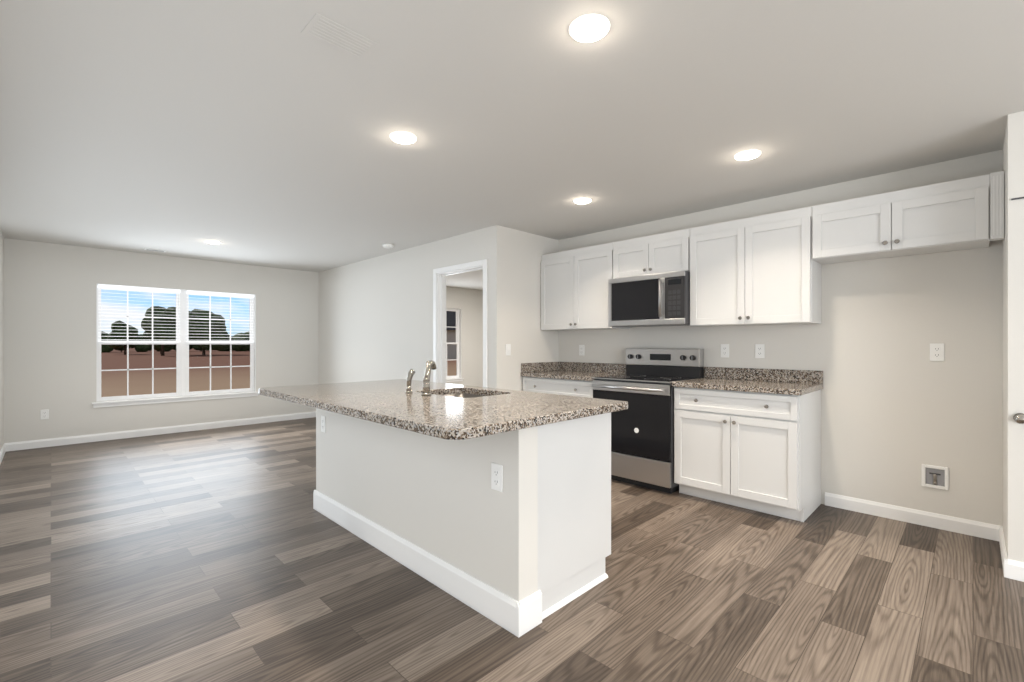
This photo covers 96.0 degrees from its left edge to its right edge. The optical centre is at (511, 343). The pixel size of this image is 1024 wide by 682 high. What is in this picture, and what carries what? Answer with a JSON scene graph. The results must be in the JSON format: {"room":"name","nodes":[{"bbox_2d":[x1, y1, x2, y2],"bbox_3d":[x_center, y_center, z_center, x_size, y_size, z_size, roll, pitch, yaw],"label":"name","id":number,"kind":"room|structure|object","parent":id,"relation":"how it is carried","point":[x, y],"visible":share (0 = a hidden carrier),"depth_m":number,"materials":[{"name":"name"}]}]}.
{"room":"open-plan kitchen","nodes":[
{"label":"open-plan kitchen","id":0,"kind":"room"},
{"bbox_2d":[0,0,1023,289],"bbox_3d":[1.004,-1.270,3.960,8.780,0.120,11.980,0,0,-45],"label":"ceiling","id":1,"kind":"structure","parent":0,"point":[174,127],"depth_m":2.41,"materials":[{"name":"paint"}]},
{"bbox_2d":[144,248,165,251],"bbox_3d":[-4.596,-1.206,5.940,0.220,0.007,0.100,0,0,-45],"label":"ceiling vent","id":2,"kind":"object","parent":1,"relation":"in","point":[145,248],"visible":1,"depth_m":5.93,"materials":[{"name":"white plastic"}]},
{"bbox_2d":[206,241,220,243],"bbox_3d":[-3.543,-1.202,5.466,0.154,0.016,0.154,0,0,-45],"label":"recessed light","id":3,"kind":"object","parent":1,"relation":"in","point":[211,242],"visible":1,"depth_m":5.43,"materials":[{"name":"white"}]},
{"bbox_2d":[301,13,378,60],"bbox_3d":[-0.679,-1.208,1.824,0.250,0.004,0.150,0,0,-45],"label":"ceiling vent","id":4,"kind":"object","parent":1,"relation":"in","point":[320,28],"visible":1,"depth_m":1.82,"materials":[{"name":"metal"}]},
{"bbox_2d":[382,244,393,247],"bbox_3d":[-1.513,-1.191,5.629,0.132,0.038,0.132,0,0,-45],"label":"smoke detector","id":5,"kind":"object","parent":1,"relation":"attached to","point":[383,245],"visible":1,"depth_m":5.58,"materials":[{"name":"white plastic"}]},
{"bbox_2d":[390,132,416,143],"bbox_3d":[-0.636,-1.202,2.701,0.154,0.016,0.154,0,0,-45],"label":"recessed light","id":6,"kind":"object","parent":1,"relation":"in","point":[398,137],"visible":1,"depth_m":2.68,"materials":[{"name":"white"}]},
{"bbox_2d":[573,198,591,203],"bbox_3d":[0.594,-1.202,3.889,0.154,0.016,0.154,0,0,-45],"label":"recessed light","id":7,"kind":"object","parent":1,"relation":"in","point":[578,200],"visible":1,"depth_m":3.86,"materials":[{"name":"white"}]},
{"bbox_2d":[569,14,609,42],"bbox_3d":[0.297,-1.202,1.768,0.154,0.016,0.154,0,0,-45],"label":"recessed light","id":8,"kind":"object","parent":1,"relation":"in","point":[589,28],"visible":1,"depth_m":1.75,"materials":[{"name":"white"}]},
{"bbox_2d":[734,150,760,160],"bbox_3d":[1.506,-1.202,2.949,0.154,0.016,0.154,0,0,-45],"label":"recessed light","id":9,"kind":"object","parent":1,"relation":"in","point":[749,154],"visible":1,"depth_m":2.92,"materials":[{"name":"white plastic"}]},
{"bbox_2d":[0,417,1023,681],"bbox_3d":[1.004,1.290,3.960,8.780,0.120,11.980,0,0,-45],"label":"floor","id":10,"kind":"structure","parent":0,"point":[206,555],"depth_m":2.28,"materials":[{"name":"wood"}]},
{"bbox_2d":[259,360,627,636],"bbox_3d":[-0.576,0.665,2.825,1.170,1.131,2.230,0,0,-45],"label":"kitchen island","id":11,"kind":"object","parent":10,"relation":"on","point":[499,499],"visible":1,"depth_m":2.28,"materials":[{"name":"paint"}]},
{"bbox_2d":[259,379,627,439],"bbox_3d":[-0.579,0.325,2.822,1.163,0.040,2.230,0,0,-45],"label":"island countertop","id":12,"kind":"structure","parent":11,"relation":"on","point":[386,402],"depth_m":2.32,"materials":[{"name":"stone"}]},
{"bbox_2d":[405,360,436,395],"bbox_3d":[-0.537,0.202,2.853,0.170,0.205,0.244,0,0,-45],"label":"faucet","id":13,"kind":"object","parent":12,"relation":"on","point":[430,364],"depth_m":2.78,"materials":[{"name":"silver metal"}]},
{"bbox_2d":[443,393,482,397],"bbox_3d":[-0.311,0.471,2.920,0.450,0.250,0.590,0,0,-45],"label":"sink","id":14,"kind":"object","parent":12,"relation":"in","point":[460,395],"depth_m":3.19,"materials":[{"name":"silver metal"}]},
{"bbox_2d":[521,362,625,397],"bbox_3d":[0.645,0.718,4.815,0.652,1.025,0.934,0,0,-45],"label":"base cabinet","id":15,"kind":"object","parent":10,"relation":"on","point":[560,378],"visible":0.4,"depth_m":4.77,"materials":[{"name":"white wood"}]},
{"bbox_2d":[591,348,703,492],"bbox_3d":[1.219,0.636,4.190,0.722,1.187,0.754,0,0,-45],"label":"range","id":16,"kind":"object","parent":10,"relation":"on","point":[642,434],"visible":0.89,"depth_m":3.97,"materials":[{"name":"grey"}]},
{"bbox_2d":[672,367,822,521],"bbox_3d":[1.836,0.718,3.625,0.652,1.025,0.908,0,0,-45],"label":"base cabinet","id":17,"kind":"object","parent":10,"relation":"on","point":[748,438],"visible":1,"depth_m":3.39,"materials":[{"name":"white wood"}]},
{"bbox_2d":[0,111,1023,561],"bbox_3d":[0.902,0.010,4.062,8.020,2.440,11.510,0,0,-45],"label":"wall","id":18,"kind":"structure","parent":0,"point":[888,410],"depth_m":4.57,"materials":[{"name":"paint"}]},
{"bbox_2d":[40,409,48,419],"bbox_3d":[-5.571,0.840,5.495,0.072,0.118,0.009,0,0,-45],"label":"room outlet","id":19,"kind":"object","parent":18,"relation":"attached to","point":[44,414],"visible":1,"depth_m":5.49,"materials":[{"name":"white plastic"}]},
{"bbox_2d":[92,283,258,407],"bbox_3d":[-4.639,0.020,6.505,1.920,1.570,0.170,0,0,-45],"label":"living room window","id":20,"kind":"structure","parent":18,"relation":"in","point":[182,342],"depth_m":6.50,"materials":[{"name":"white plastic"}]},
{"bbox_2d":[446,308,463,381],"bbox_3d":[-1.457,0.020,9.687,1.010,1.570,0.170,0,0,-45],"label":"bedroom window","id":21,"kind":"structure","parent":18,"relation":"in","point":[457,377],"depth_m":10.00,"materials":[{"name":"white"}]},
{"bbox_2d":[433,259,486,386],"bbox_3d":[-0.544,0.174,5.155,0.152,2.111,0.942,0,0,-45],"label":"door frame","id":22,"kind":"structure","parent":18,"relation":"attached to","point":[439,274],"depth_m":5.40,"materials":[{"name":"white wood"}]},
{"bbox_2d":[506,344,510,354],"bbox_3d":[-0.037,0.060,4.790,0.072,0.118,0.012,0,0,-45],"label":"switch","id":23,"kind":"object","parent":18,"relation":"attached to","point":[508,346],"visible":1,"depth_m":4.79,"materials":[{"name":"white plastic"}]},
{"bbox_2d":[0,411,1023,581],"bbox_3d":[0.916,1.182,4.048,7.780,0.096,11.230,0,0,-45],"label":"baseboard","id":24,"kind":"structure","parent":18,"relation":"attached to","point":[1012,569],"depth_m":3.39,"materials":[{"name":"white wood"}]},
{"bbox_2d":[579,345,583,355],"bbox_3d":[0.777,0.070,5.141,0.009,0.118,0.072,0,0,-45],"label":"kitchen outlet","id":25,"kind":"object","parent":18,"relation":"attached to","point":[581,347],"visible":1,"depth_m":5.14,"materials":[{"name":"white plastic"}]},
{"bbox_2d":[721,344,728,357],"bbox_3d":[1.869,0.060,4.050,0.009,0.118,0.072,0,0,-45],"label":"kitchen outlet","id":26,"kind":"object","parent":18,"relation":"attached to","point":[724,347],"visible":1,"depth_m":4.04,"materials":[{"name":"white plastic"}]},
{"bbox_2d":[755,344,764,357],"bbox_3d":[2.069,0.060,3.849,0.009,0.118,0.072,0,0,-45],"label":"kitchen outlet","id":27,"kind":"object","parent":18,"relation":"attached to","point":[759,348],"visible":1,"depth_m":3.85,"materials":[{"name":"white plastic"}]},
{"bbox_2d":[541,171,1003,330],"bbox_3d":[1.675,-0.575,4.000,0.348,0.840,3.543,0,0,-45],"label":"upper cabinet","id":28,"kind":"object","parent":18,"relation":"attached to","point":[763,269],"visible":0.95,"depth_m":3.50,"materials":[{"name":"white wood"}]},
{"bbox_2d":[608,271,689,326],"bbox_3d":[1.316,-0.395,4.287,0.448,0.454,0.752,0,0,-45],"label":"microwave","id":29,"kind":"object","parent":28,"relation":"attached to","point":[660,299],"visible":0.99,"depth_m":4.13,"materials":[{"name":"grey metal"}]},
{"bbox_2d":[921,464,948,489],"bbox_3d":[2.833,0.890,3.088,0.024,0.150,0.135,0,0,-45],"label":"outlet box","id":30,"kind":"object","parent":18,"relation":"attached to","point":[932,476],"visible":1,"depth_m":3.08,"materials":[{"name":"white plastic"}]},
{"bbox_2d":[930,343,943,360],"bbox_3d":[2.839,0.055,3.079,0.009,0.118,0.072,0,0,-45],"label":"outlet","id":31,"kind":"object","parent":18,"relation":"attached to","point":[936,349],"visible":1,"depth_m":3.08,"materials":[{"name":"white plastic"}]},
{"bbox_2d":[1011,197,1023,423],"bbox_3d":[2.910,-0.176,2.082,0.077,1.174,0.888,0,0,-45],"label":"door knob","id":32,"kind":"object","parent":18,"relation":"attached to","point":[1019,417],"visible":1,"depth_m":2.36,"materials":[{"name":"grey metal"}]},
{"label":"outside","id":33,"kind":"structure","parent":0,"visible":0},
{"bbox_2d":[100,348,455,401],"bbox_3d":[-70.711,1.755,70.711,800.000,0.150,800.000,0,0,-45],"label":"ground","id":34,"kind":"structure","parent":33,"point":[113,383],"depth_m":27.17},
{"bbox_2d":[101,306,249,355],"bbox_3d":[-37.820,-1.318,113.212,231.693,8.292,54.349,0,0,-45],"label":"trees","id":35,"kind":"object","parent":34,"relation":"on","point":[198,329],"visible":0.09,"depth_m":70.22,"materials":[{"name":"green plant"}]},
{"bbox_2d":[446,311,455,358],"bbox_3d":[-7.071,-1.220,57.983,15.000,5.900,9.000,0,0,-45],"label":"house","id":36,"kind":"structure","parent":34,"relation":"on","point":[450,315],"depth_m":52.71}
]}

